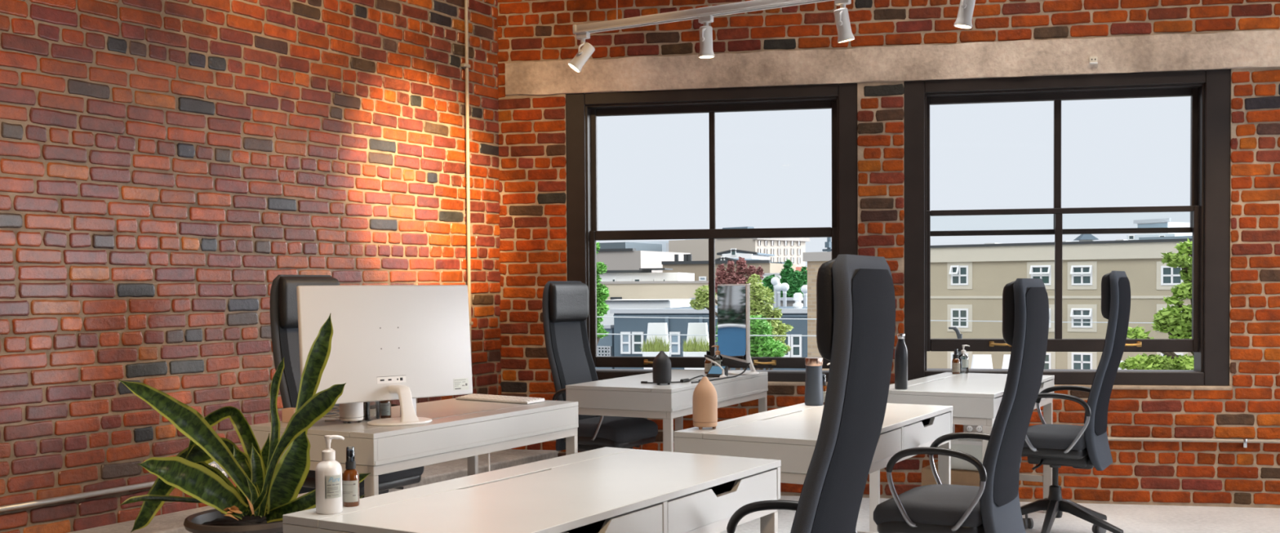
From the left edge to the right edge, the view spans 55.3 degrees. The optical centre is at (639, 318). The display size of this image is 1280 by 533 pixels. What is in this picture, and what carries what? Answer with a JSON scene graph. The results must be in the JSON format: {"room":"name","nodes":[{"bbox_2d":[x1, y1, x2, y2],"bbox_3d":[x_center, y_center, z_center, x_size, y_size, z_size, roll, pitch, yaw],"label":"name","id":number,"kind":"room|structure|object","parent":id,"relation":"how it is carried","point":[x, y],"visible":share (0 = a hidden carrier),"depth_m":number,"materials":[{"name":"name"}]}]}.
{"room":"open-plan office","nodes":[
{"label":"open-plan office","id":0,"kind":"room"},
{"bbox_2d":[0,0,501,532],"bbox_3d":[-4.228,-0.651,2.406,0.350,3.754,12.402,0,2,31],"label":"wall","id":1,"kind":"structure","parent":0,"point":[162,162],"depth_m":5.67,"materials":[{"name":"brick"}]},
{"bbox_2d":[0,480,155,512],"bbox_3d":[-3.675,0.811,2.972,0.031,0.030,7.070,0,2,31],"label":"conduit pipe","id":2,"kind":"object","parent":1,"relation":"attached to","point":[145,485],"visible":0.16,"depth_m":5.11,"materials":[{"name":"grey metal"}]},
{"bbox_2d":[208,461,227,477],"bbox_3d":[-1.987,0.716,5.721,0.077,0.116,0.120,0,2,31],"label":"power outlet","id":3,"kind":"object","parent":1,"relation":"attached to","point":[213,464],"visible":0.19,"depth_m":5.72,"materials":[{"name":"grey plastic"}]},
{"bbox_2d":[68,448,558,532],"bbox_3d":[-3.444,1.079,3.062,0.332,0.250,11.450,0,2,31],"label":"floor","id":4,"kind":"structure","parent":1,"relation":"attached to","point":[173,522],"depth_m":6.68,"materials":[{"name":"wood"}]},
{"bbox_2d":[460,0,473,364],"bbox_3d":[-1.038,-0.919,7.310,0.032,3.500,0.057,0,2,31],"label":"conduit pipe","id":5,"kind":"object","parent":1,"relation":"attached to","point":[466,65],"visible":0.65,"depth_m":7.31,"materials":[{"name":"beige"}]},
{"bbox_2d":[496,0,1279,508],"bbox_3d":[2.090,-0.816,7.224,6.025,3.756,0.350,0,1,11],"label":"wall","id":6,"kind":"structure","parent":0,"point":[532,146],"depth_m":7.09,"materials":[{"name":"brick"}]},
{"bbox_2d":[565,83,857,386],"bbox_3d":[0.455,-0.487,7.584,1.792,1.809,0.432,0,1,11],"label":"window","id":7,"kind":"structure","parent":6,"relation":"in","point":[582,109],"depth_m":7.47,"materials":[{"name":"brown paint"}]},
{"bbox_2d":[505,30,1279,95],"bbox_3d":[2.068,-1.496,7.200,5.850,0.211,0.350,0,1,11],"label":"beam","id":8,"kind":"structure","parent":6,"relation":"attached to","point":[1229,50],"depth_m":7.12,"materials":[{"name":"concrete"}]},
{"bbox_2d":[963,425,982,433],"bbox_3d":[1.939,0.662,7.088,0.120,0.116,0.055,0,1,11],"label":"power outlet","id":9,"kind":"object","parent":6,"relation":"attached to","point":[966,428],"visible":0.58,"depth_m":7.07,"materials":[{"name":"grey plastic"}]},
{"bbox_2d":[903,69,1231,390],"bbox_3d":[2.466,-0.489,7.201,1.805,1.814,0.432,0,1,11],"label":"window","id":10,"kind":"structure","parent":6,"relation":"in","point":[1210,91],"depth_m":7.01,"materials":[{"name":"brown paint"}]},
{"bbox_2d":[1088,56,1097,64],"bbox_3d":[2.570,-1.462,6.920,0.044,0.042,0.020,0,1,11],"label":"wall socket","id":11,"kind":"object","parent":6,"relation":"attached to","point":[1092,60],"visible":1,"depth_m":6.92,"materials":[{"name":"beige plastic"}]},
{"bbox_2d":[1107,437,1279,448],"bbox_3d":[2.978,0.700,6.905,4.120,0.050,0.029,0,1,11],"label":"conduit pipe","id":12,"kind":"object","parent":6,"relation":"attached to","point":[1243,441],"visible":0.5,"depth_m":6.87,"materials":[{"name":"beige"}]},
{"bbox_2d":[720,495,1279,532],"bbox_3d":[-1.101,1.330,2.404,12.262,0.250,10.540,0,1,0],"label":"floor","id":13,"kind":"structure","parent":0,"point":[1131,518],"depth_m":6.52,"materials":[{"name":"concrete"}]},
{"bbox_2d":[117,313,370,532],"bbox_3d":[-1.164,0.582,3.615,0.726,1.187,0.358,-1,1,-7],"label":"potted plant","id":14,"kind":"object","parent":13,"relation":"on","point":[266,490],"visible":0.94,"depth_m":3.58,"materials":[{"name":"green plant"}]},
{"bbox_2d":[270,274,423,498],"bbox_3d":[-1.205,0.473,5.241,0.682,1.323,0.638,0,2,30],"label":"office chair","id":15,"kind":"object","parent":13,"relation":"on","point":[283,294],"visible":0.12,"depth_m":5.19,"materials":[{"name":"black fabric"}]},
{"bbox_2d":[249,398,578,497],"bbox_3d":[-0.851,0.760,4.934,0.603,0.760,1.310,0,2,30],"label":"office desk","id":16,"kind":"object","parent":13,"relation":"on","point":[458,428],"visible":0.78,"depth_m":4.62,"materials":[{"name":"paint"}]},
{"bbox_2d":[281,407,295,422],"bbox_3d":[-1.310,0.365,4.595,0.056,0.052,0.052,0,2,20],"label":"wooden block","id":17,"kind":"object","parent":16,"relation":"on","point":[286,413],"visible":0.52,"depth_m":4.57,"materials":[{"name":"beige wood"}]},
{"bbox_2d":[323,406,339,422],"bbox_3d":[-1.165,0.357,4.630,0.072,0.063,0.067,-1,2,-25],"label":"coiled cable","id":18,"kind":"object","parent":16,"relation":"on","point":[335,410],"visible":0.52,"depth_m":4.62,"materials":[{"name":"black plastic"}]},
{"bbox_2d":[339,402,363,423],"bbox_3d":[-1.081,0.315,4.571,0.088,0.150,0.088,0,1,0],"label":"diffuser","id":19,"kind":"object","parent":16,"relation":"on","point":[349,412],"visible":0.53,"depth_m":4.54,"materials":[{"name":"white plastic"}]},
{"bbox_2d":[364,400,380,421],"bbox_3d":[-1.018,0.326,4.638,0.060,0.125,0.060,0,1,0],"label":"drinking glass","id":20,"kind":"object","parent":16,"relation":"on","point":[377,403],"visible":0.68,"depth_m":4.62,"materials":[{"name":"clear glass"}]},
{"bbox_2d":[296,284,472,426],"bbox_3d":[-0.904,0.134,4.532,0.715,0.513,0.197,-2,2,-42],"label":"monitor","id":21,"kind":"object","parent":16,"relation":"on","point":[402,343],"visible":0.94,"depth_m":4.55,"materials":[{"name":"white plastic"}]},
{"bbox_2d":[454,379,466,389],"bbox_3d":[-0.698,0.258,4.756,0.058,0.036,0.003,-2,2,-42],"label":"print","id":22,"kind":"object","parent":21,"relation":"attached to","point":[459,384],"depth_m":4.76,"materials":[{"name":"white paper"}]},
{"bbox_2d":[379,400,391,418],"bbox_3d":[-0.984,0.319,4.721,0.042,0.134,0.043,0,1,0],"label":"jar","id":23,"kind":"object","parent":16,"relation":"on","point":[384,406],"visible":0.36,"depth_m":4.70,"materials":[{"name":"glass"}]},
{"bbox_2d":[400,398,416,416],"bbox_3d":[-0.903,0.301,4.754,0.062,0.167,0.062,0,1,15],"label":"pump bottle","id":24,"kind":"object","parent":16,"relation":"on","point":[414,400],"visible":0.02,"depth_m":4.74,"materials":[{"name":"white plastic"}]},
{"bbox_2d":[455,393,544,404],"bbox_3d":[-0.623,0.356,5.405,0.430,0.017,0.116,1,2,36],"label":"keyboard","id":25,"kind":"object","parent":16,"relation":"on","point":[525,400],"visible":1,"depth_m":5.37,"materials":[{"name":"white plastic"}]},
{"bbox_2d":[282,447,781,532],"bbox_3d":[-0.192,0.801,3.114,0.603,0.760,1.310,0,2,31],"label":"office desk","id":26,"kind":"object","parent":13,"relation":"on","point":[604,490],"visible":0.98,"depth_m":3.00,"materials":[{"name":"paint"}]},
{"bbox_2d":[315,435,344,515],"bbox_3d":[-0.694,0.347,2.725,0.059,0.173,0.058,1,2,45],"label":"pump bottle","id":27,"kind":"object","parent":26,"relation":"on","point":[328,473],"visible":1,"depth_m":2.70,"materials":[{"name":"white plastic"}]},
{"bbox_2d":[342,446,359,506],"bbox_3d":[-0.666,0.364,2.809,0.038,0.136,0.039,0,1,0],"label":"spray bottle","id":28,"kind":"object","parent":26,"relation":"on","point":[350,479],"visible":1,"depth_m":2.80,"materials":[{"name":"orange glass"}]},
{"bbox_2d":[542,280,657,452],"bbox_3d":[-0.169,0.440,6.790,0.682,1.297,0.638,1,2,32],"label":"office chair","id":29,"kind":"object","parent":13,"relation":"on","point":[565,304],"visible":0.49,"depth_m":6.77,"materials":[{"name":"black leather"}]},
{"bbox_2d":[565,368,768,453],"bbox_3d":[0.188,0.708,6.704,0.603,0.760,1.310,0,2,27],"label":"office desk","id":30,"kind":"object","parent":13,"relation":"on","point":[623,397],"visible":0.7,"depth_m":6.18,"materials":[{"name":"paint"}]},
{"bbox_2d":[652,351,671,385],"bbox_3d":[0.113,0.254,6.257,0.096,0.172,0.096,0,1,0],"label":"diffuser","id":31,"kind":"object","parent":30,"relation":"on","point":[661,366],"visible":1,"depth_m":6.22,"materials":[{"name":"black ceramic"}]},
{"bbox_2d":[640,375,704,383],"bbox_3d":[0.241,0.326,6.505,0.174,0.020,0.554,1,2,38],"label":"power cable","id":32,"kind":"object","parent":30,"relation":"on","point":[684,380],"visible":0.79,"depth_m":6.37,"materials":[{"name":"black plastic"}]},
{"bbox_2d":[704,350,711,373],"bbox_3d":[0.394,0.252,7.028,0.044,0.134,0.045,0,1,0],"label":"spray bottle","id":33,"kind":"object","parent":30,"relation":"on","point":[708,364],"visible":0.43,"depth_m":7.01,"materials":[{"name":"orange glass"}]},
{"bbox_2d":[704,354,726,377],"bbox_3d":[0.412,0.265,6.691,0.143,0.125,0.044,1,2,33],"label":"desk lamp","id":34,"kind":"object","parent":30,"relation":"on","point":[722,375],"visible":0.96,"depth_m":6.70,"materials":[{"name":"white metal"}]},
{"bbox_2d":[706,365,728,377],"bbox_3d":[0.430,0.295,6.790,0.096,0.059,0.091,0,2,28],"label":"desk clock","id":35,"kind":"object","parent":30,"relation":"on","point":[714,371],"visible":0.8,"depth_m":6.78,"materials":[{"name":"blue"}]},
{"bbox_2d":[711,345,723,365],"bbox_3d":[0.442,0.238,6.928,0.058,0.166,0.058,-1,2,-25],"label":"pump bottle","id":36,"kind":"object","parent":30,"relation":"on","point":[717,353],"visible":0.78,"depth_m":6.92,"materials":[{"name":"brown glass"}]},
{"bbox_2d":[691,362,750,383],"bbox_3d":[0.446,0.263,6.599,0.054,0.134,0.666,0,2,29],"label":"power cable","id":37,"kind":"object","parent":30,"relation":"on","point":[745,369],"visible":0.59,"depth_m":6.63,"materials":[{"name":"black plastic"}]},
{"bbox_2d":[717,284,759,375],"bbox_3d":[0.584,0.062,6.990,0.197,0.513,0.715,-1,1,-9],"label":"monitor","id":38,"kind":"object","parent":30,"relation":"on","point":[733,300],"visible":0.93,"depth_m":6.91,"materials":[{"name":"white"}]},
{"bbox_2d":[726,254,895,532],"bbox_3d":[0.236,0.522,2.834,0.682,1.325,0.638,0,2,27],"label":"office chair","id":39,"kind":"object","parent":13,"relation":"on","point":[855,300],"visible":1,"depth_m":2.60,"materials":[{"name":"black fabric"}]},
{"bbox_2d":[673,403,952,532],"bbox_3d":[0.706,0.757,4.637,0.603,0.760,1.310,0,2,30],"label":"office desk","id":40,"kind":"object","parent":13,"relation":"on","point":[788,435],"visible":0.56,"depth_m":4.31,"materials":[{"name":"paint"}]},
{"bbox_2d":[693,377,717,429],"bbox_3d":[0.229,0.297,4.297,0.087,0.182,0.087,0,1,0],"label":"diffuser","id":41,"kind":"object","parent":40,"relation":"on","point":[704,394],"visible":1,"depth_m":4.26,"materials":[{"name":"beige ceramic"}]},
{"bbox_2d":[804,357,823,405],"bbox_3d":[0.729,0.265,5.114,0.078,0.200,0.078,0,1,0],"label":"tumbler","id":42,"kind":"object","parent":40,"relation":"on","point":[814,396],"visible":1,"depth_m":5.08,"materials":[{"name":"grey metal"}]},
{"bbox_2d":[822,373,826,404],"bbox_3d":[0.774,0.299,5.144,0.036,0.128,0.037,0,1,0],"label":"spray bottle","id":43,"kind":"object","parent":40,"relation":"on","point":[824,387],"visible":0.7,"depth_m":5.13,"materials":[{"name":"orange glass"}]},
{"bbox_2d":[920,461,980,486],"bbox_3d":[1.696,0.928,6.315,0.402,0.319,0.302,0,2,30],"label":"cardboard box","id":44,"kind":"object","parent":13,"relation":"on","point":[964,477],"visible":0.14,"depth_m":6.19,"materials":[{"name":"brown cardboard"}]},
{"bbox_2d":[950,439,982,471],"bbox_3d":[1.685,0.694,6.285,0.252,0.152,0.192,0,2,30],"label":"carton","id":45,"kind":"object","parent":44,"relation":"on","point":[973,447],"visible":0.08,"depth_m":6.20,"materials":[{"name":"white cardboard"}]},
{"bbox_2d":[873,278,1048,532],"bbox_3d":[1.096,0.501,4.361,0.682,1.280,0.638,0,2,30],"label":"office chair","id":46,"kind":"object","parent":13,"relation":"on","point":[993,506],"visible":1,"depth_m":4.17,"materials":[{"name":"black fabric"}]},
{"bbox_2d":[869,372,1054,532],"bbox_3d":[1.688,0.708,6.301,0.603,0.760,1.310,0,2,30],"label":"office desk","id":47,"kind":"object","parent":13,"relation":"on","point":[975,398],"visible":0.46,"depth_m":5.87,"materials":[{"name":"paint"}]},
{"bbox_2d":[894,333,907,389],"bbox_3d":[1.257,0.208,5.879,0.061,0.268,0.061,0,1,0],"label":"water bottle","id":48,"kind":"object","parent":47,"relation":"on","point":[900,352],"visible":1,"depth_m":5.86,"materials":[{"name":"black metal"}]},
{"bbox_2d":[951,348,959,373],"bbox_3d":[1.778,0.242,6.868,0.044,0.142,0.045,0,1,0],"label":"spray bottle","id":49,"kind":"object","parent":47,"relation":"on","point":[956,362],"visible":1,"depth_m":6.85,"materials":[{"name":"orange glass"}]},
{"bbox_2d":[958,344,969,373],"bbox_3d":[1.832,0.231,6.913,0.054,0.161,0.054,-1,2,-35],"label":"pump bottle","id":50,"kind":"object","parent":47,"relation":"on","point":[965,362],"visible":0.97,"depth_m":6.90,"materials":[{"name":"clear glass"}]},
{"bbox_2d":[1020,271,1130,532],"bbox_3d":[2.032,0.434,5.965,0.682,1.321,0.638,0,2,29],"label":"office chair","id":51,"kind":"object","parent":13,"relation":"on","point":[1086,446],"visible":0.95,"depth_m":5.79,"materials":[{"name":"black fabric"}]},
{"bbox_3d":[-1.194,-2.647,2.446,12.998,0.200,11.172,0,1,0],"label":"ceiling","id":52,"kind":"structure","parent":0,"visible":0},
{"bbox_2d":[573,0,833,34],"bbox_3d":[0.953,-1.940,4.709,2.912,1.356,0.046,0,2,31],"label":"track rail","id":53,"kind":"object","parent":52,"relation":"hanging from","point":[753,5],"visible":1,"depth_m":5.17,"materials":[{"name":"white metal"}]},
{"bbox_2d":[567,31,595,72],"bbox_3d":[-0.262,-1.187,5.455,0.123,0.179,0.072,-1,1,-13],"label":"spotlight","id":54,"kind":"object","parent":53,"relation":"hanging from","point":[583,55],"visible":1,"depth_m":5.43,"materials":[{"name":"white plastic"}]},
{"bbox_2d":[697,14,714,58],"bbox_3d":[0.279,-1.186,5.137,0.068,0.174,0.068,-1,1,-14],"label":"spotlight","id":55,"kind":"object","parent":53,"relation":"hanging from","point":[706,51],"visible":1,"depth_m":5.11,"materials":[{"name":"white plastic"}]},
{"bbox_2d":[833,0,854,43],"bbox_3d":[0.807,-1.179,4.823,0.085,0.179,0.068,-1,2,-27],"label":"spotlight","id":56,"kind":"object","parent":53,"relation":"hanging from","point":[845,33],"visible":1,"depth_m":4.80,"materials":[{"name":"white plastic"}]},
{"bbox_2d":[953,0,975,28],"bbox_3d":[1.216,-1.176,4.572,0.080,0.178,0.072,-1,1,-15],"label":"spotlight","id":57,"kind":"object","parent":53,"relation":"hanging from","point":[964,19],"visible":1,"depth_m":4.55,"materials":[{"name":"white plastic"}]},
{"label":"outside","id":58,"kind":"structure","parent":0,"visible":0},
{"bbox_3d":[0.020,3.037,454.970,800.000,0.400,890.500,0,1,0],"label":"ground","id":59,"kind":"structure","parent":58,"visible":0},
{"bbox_2d":[595,242,609,345],"bbox_3d":[-0.882,6.151,22.163,0.772,15.124,0.482,0,1,0],"label":"street tree","id":60,"kind":"object","parent":59,"relation":"on","point":[602,293],"visible":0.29,"depth_m":21.92,"materials":[{"name":"green plant"}]},
{"bbox_2d":[595,324,614,368],"bbox_3d":[-1.067,6.691,44.046,1.042,12.941,1.600,0,2,29],"label":"low annexe","id":61,"kind":"structure","parent":59,"relation":"on","point":[605,347],"depth_m":43.12,"materials":[{"name":"blue stone"}]},
{"bbox_2d":[599,242,662,251],"bbox_3d":[-1.130,0.542,152.899,3.925,19.770,9.080,0,2,31],"label":"building","id":62,"kind":"structure","parent":59,"relation":"on","point":[639,246],"depth_m":149.64,"materials":[{"name":"grey"}]},
{"bbox_2d":[596,248,690,272],"bbox_3d":[0.391,2.964,102.966,4.165,17.414,9.200,0,2,29],"label":"building","id":63,"kind":"structure","parent":59,"relation":"on","point":[623,259],"depth_m":99.08,"materials":[{"name":"grey"}]},
{"bbox_2d":[599,298,690,324],"bbox_3d":[0.138,6.038,53.803,3.464,13.740,8.150,0,1,8],"label":"building","id":64,"kind":"structure","parent":59,"relation":"on","point":[668,303],"depth_m":49.81,"materials":[{"name":"white concrete"}]},
{"bbox_2d":[599,267,694,281],"bbox_3d":[0.382,4.707,74.286,4.943,15.371,6.600,0,1,12],"label":"house","id":65,"kind":"structure","parent":59,"relation":"on","point":[644,274],"depth_m":71.43,"materials":[{"name":"white"}]},
{"bbox_2d":[624,239,693,252],"bbox_3d":[7.247,-2.423,215.064,15.216,22.465,24.000,0,2,19],"label":"building","id":66,"kind":"structure","parent":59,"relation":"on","point":[664,243],"depth_m":207.51,"materials":[{"name":"grey"}]},
{"bbox_2d":[599,280,751,305],"bbox_3d":[1.977,5.328,64.952,8.187,14.576,8.900,0,1,10],"label":"building","id":67,"kind":"structure","parent":59,"relation":"on","point":[644,290],"depth_m":61.38,"materials":[{"name":"paint"}]},
{"bbox_2d":[609,305,807,370],"bbox_3d":[4.526,6.266,47.825,7.387,13.526,14.150,0,1,16],"label":"building","id":68,"kind":"structure","parent":59,"relation":"on","point":[624,345],"depth_m":41.40,"materials":[{"name":"blue paint"}]},
{"bbox_2d":[792,293,803,308],"bbox_3d":[5.253,-0.588,40.599,0.340,0.510,0.335,0,1,0],"label":"fan","id":69,"kind":"object","parent":68,"relation":"on","point":[797,297],"visible":1,"depth_m":40.48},
{"bbox_2d":[661,253,795,280],"bbox_3d":[6.660,3.633,89.772,7.995,16.654,7.200,0,2,22],"label":"building","id":70,"kind":"structure","parent":59,"relation":"on","point":[700,268],"depth_m":86.86,"materials":[{"name":"beige"}]},
{"bbox_2d":[715,256,757,260],"bbox_3d":[9.050,3.098,106.750,3.106,16.840,7.420,0,2,29],"label":"gabled house","id":71,"kind":"structure","parent":59,"relation":"on","point":[722,258],"depth_m":103.55,"materials":[{"name":"white"}]},
{"bbox_2d":[668,226,809,266],"bbox_3d":[12.807,-0.687,158.558,14.500,21.756,11.377,1,2,42],"label":"hotel building","id":72,"kind":"structure","parent":59,"relation":"on","point":[792,249],"depth_m":154.58,"materials":[{"name":"beige stone"}]},
{"bbox_2d":[715,256,764,369],"bbox_3d":[2.151,6.099,27.182,1.210,14.935,0.690,-1,2,-23],"label":"copper beech tree","id":73,"kind":"object","parent":59,"relation":"on","point":[733,277],"visible":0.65,"depth_m":26.91,"materials":[{"name":"red plant"}]},
{"bbox_2d":[688,273,793,369],"bbox_3d":[2.123,6.351,25.175,2.148,14.534,1.022,0,1,0],"label":"street tree","id":74,"kind":"object","parent":59,"relation":"on","point":[757,300],"visible":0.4,"depth_m":24.89,"materials":[{"name":"green plant"}]},
{"bbox_2d":[716,248,774,259],"bbox_3d":[10.579,2.176,120.977,4.015,17.948,7.420,0,2,20],"label":"gabled house","id":75,"kind":"structure","parent":59,"relation":"on","point":[732,253],"depth_m":117.51,"materials":[{"name":"white"}]},
{"bbox_2d":[715,315,787,369],"bbox_3d":[2.129,6.739,23.180,1.389,13.861,0.914,0,1,0],"label":"street tree","id":76,"kind":"object","parent":59,"relation":"on","point":[760,346],"visible":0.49,"depth_m":22.83,"materials":[{"name":"green plant"}]},
{"bbox_2d":[770,276,779,306],"bbox_3d":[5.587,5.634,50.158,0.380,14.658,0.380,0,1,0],"label":"cowl","id":77,"kind":"object","parent":59,"relation":"on","point":[775,281],"visible":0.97,"depth_m":49.93,"materials":[{"name":"white metal"}]},
{"bbox_2d":[774,283,782,306],"bbox_3d":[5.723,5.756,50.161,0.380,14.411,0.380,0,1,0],"label":"cowl","id":78,"kind":"object","parent":59,"relation":"on","point":[778,287],"visible":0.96,"depth_m":49.92,"materials":[{"name":"white metal"}]},
{"bbox_2d":[760,272,804,302],"bbox_3d":[9.681,4.494,83.977,3.626,15.184,0.900,0,1,16],"label":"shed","id":79,"kind":"object","parent":59,"relation":"on","point":[764,274],"visible":0.04,"depth_m":83.58,"materials":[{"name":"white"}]},
{"bbox_2d":[760,266,807,304],"bbox_3d":[7.502,4.928,64.146,2.899,15.350,1.248,0,1,0],"label":"conifer tree","id":80,"kind":"object","parent":59,"relation":"on","point":[766,281],"visible":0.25,"depth_m":63.80,"materials":[{"name":"green plant"}]},
{"bbox_2d":[782,283,789,306],"bbox_3d":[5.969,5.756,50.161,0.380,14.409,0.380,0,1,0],"label":"cowl","id":81,"kind":"object","parent":59,"relation":"on","point":[785,286],"visible":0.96,"depth_m":49.92,"materials":[{"name":"white metal"}]},
{"bbox_2d":[770,297,803,306],"bbox_3d":[7.176,5.958,54.198,1.601,13.786,5.200,0,2,18],"label":"building","id":82,"kind":"structure","parent":59,"relation":"on","point":[789,301],"depth_m":51.74,"materials":[{"name":"grey"}]},
{"bbox_2d":[778,258,804,297],"bbox_3d":[7.694,4.801,62.131,1.414,15.701,1.408,1,2,38],"label":"conifer tree","id":83,"kind":"object","parent":59,"relation":"on","point":[794,279],"visible":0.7,"depth_m":61.70,"materials":[{"name":"green plant"}]},
{"bbox_2d":[800,284,807,306],"bbox_3d":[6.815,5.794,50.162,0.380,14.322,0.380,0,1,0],"label":"cowl","id":84,"kind":"object","parent":59,"relation":"on","point":[804,288],"visible":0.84,"depth_m":49.93,"materials":[{"name":"white metal"}]},
{"bbox_2d":[802,237,831,370],"bbox_3d":[4.865,5.536,30.088,1.272,15.871,1.050,1,2,41],"label":"brick building","id":85,"kind":"structure","parent":59,"relation":"on","point":[815,260],"depth_m":29.89,"materials":[{"name":"grey"}]},
{"bbox_2d":[948,326,962,368],"bbox_3d":[8.835,6.789,34.183,0.375,13.106,0.120,0,1,0],"label":"street lamp","id":86,"kind":"object","parent":59,"relation":"on","point":[955,329],"visible":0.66,"depth_m":33.98,"materials":[{"name":"grey metal"}]},
{"bbox_2d":[926,238,1192,369],"bbox_3d":[30.763,3.463,82.409,21.183,17.040,16.435,1,2,36],"label":"apartment building","id":87,"kind":"structure","parent":59,"relation":"on","point":[968,282],"depth_m":76.23,"materials":[{"name":"beige paint"}]},
{"bbox_2d":[1074,234,1098,241],"bbox_3d":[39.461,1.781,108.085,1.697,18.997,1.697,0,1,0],"label":"dome","id":88,"kind":"object","parent":59,"relation":"on","point":[1082,237],"visible":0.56,"depth_m":107.36,"materials":[{"name":"grey"}]},
{"bbox_2d":[1118,238,1194,369],"bbox_3d":[8.627,6.231,19.169,2.276,14.990,0.882,0,1,0],"label":"maple tree","id":89,"kind":"object","parent":59,"relation":"on","point":[1170,320],"visible":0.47,"depth_m":18.90,"materials":[{"name":"green plant"}]},
{"bbox_2d":[1126,233,1191,239],"bbox_3d":[48.596,1.718,113.060,4.303,18.749,7.100,1,2,44],"label":"block","id":90,"kind":"object","parent":59,"relation":"on","point":[1128,237],"visible":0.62,"depth_m":110.56,"materials":[{"name":"white"}]},
{"bbox_2d":[1133,217,1191,235],"bbox_3d":[53.119,0.602,120.496,8.200,20.548,4.055,-1,2,-30],"label":"rooftop penthouse","id":91,"kind":"object","parent":59,"relation":"on","point":[1166,222],"visible":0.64,"depth_m":117.89,"materials":[{"name":"white"}]},
{"bbox_2d":[1138,235,1191,239],"bbox_3d":[45.589,2.296,102.737,4.941,18.152,6.300,1,2,41],"label":"roof","id":92,"kind":"structure","parent":59,"relation":"on","point":[1175,237],"depth_m":100.34,"materials":[{"name":"grey metal"}]},
{"bbox_3d":[4.334,7.554,25.993,11.122,12.050,2.600,0,1,5],"label":"terrace","id":93,"kind":"object","parent":59,"relation":"on","visible":0},
{"bbox_2d":[640,323,671,368],"bbox_3d":[0.360,0.829,26.012,0.698,1.446,0.654,0,1,8],"label":"planter","id":94,"kind":"object","parent":93,"relation":"on","point":[655,344],"visible":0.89,"depth_m":25.88,"materials":[{"name":"white plastic"}]},
{"bbox_2d":[645,323,671,351],"bbox_3d":[0.377,0.401,26.137,0.568,0.597,0.300,0,1,8],"label":"hood","id":95,"kind":"object","parent":94,"relation":"attached to","point":[652,328],"depth_m":26.04,"materials":[{"name":"white"}]},
{"bbox_2d":[682,323,709,369],"bbox_3d":[1.223,0.826,26.011,0.662,1.441,0.655,0,1,8],"label":"planter","id":96,"kind":"object","parent":93,"relation":"on","point":[695,345],"visible":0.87,"depth_m":25.90,"materials":[{"name":"white"}]},
{"bbox_2d":[686,323,709,350],"bbox_3d":[1.237,0.401,26.137,0.568,0.597,0.300,0,1,8],"label":"hood","id":97,"kind":"object","parent":96,"relation":"attached to","point":[693,328],"depth_m":26.03,"materials":[{"name":"white"}]},
{"bbox_2d":[970,354,992,368],"bbox_3d":[7.027,1.145,25.038,0.491,0.775,0.620,0,1,8],"label":"planter","id":98,"kind":"object","parent":93,"relation":"on","point":[979,361],"visible":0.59,"depth_m":25.05,"materials":[{"name":"white"}]},
{"bbox_2d":[1001,354,1010,368],"bbox_3d":[7.670,1.143,25.038,0.491,0.770,0.620,0,1,8],"label":"planter","id":99,"kind":"object","parent":93,"relation":"on","point":[1006,362],"visible":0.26,"depth_m":25.07,"materials":[{"name":"white"}]},
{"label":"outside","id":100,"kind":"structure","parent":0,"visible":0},
{"bbox_2d":[596,316,816,319],"bbox_3d":[0.601,-0.011,20.006,6.882,0.140,0.020,0,1,0],"label":"overhead wire","id":101,"kind":"object","parent":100,"point":[597,317],"visible":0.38,"depth_m":20.00,"materials":[{"name":"grey metal"}]},
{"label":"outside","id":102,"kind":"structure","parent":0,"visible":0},
{"bbox_2d":[596,333,816,336],"bbox_3d":[0.601,0.267,20.013,6.884,0.129,0.020,0,1,0],"label":"overhead wire","id":103,"kind":"object","parent":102,"point":[597,334],"visible":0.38,"depth_m":20.01,"materials":[{"name":"grey metal"}]},
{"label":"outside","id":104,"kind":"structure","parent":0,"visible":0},
{"bbox_2d":[930,320,1153,323],"bbox_3d":[8.391,0.071,24.011,7.867,0.149,0.020,0,1,0],"label":"overhead wire","id":105,"kind":"object","parent":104,"point":[931,320],"visible":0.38,"depth_m":24.00,"materials":[{"name":"grey metal"}]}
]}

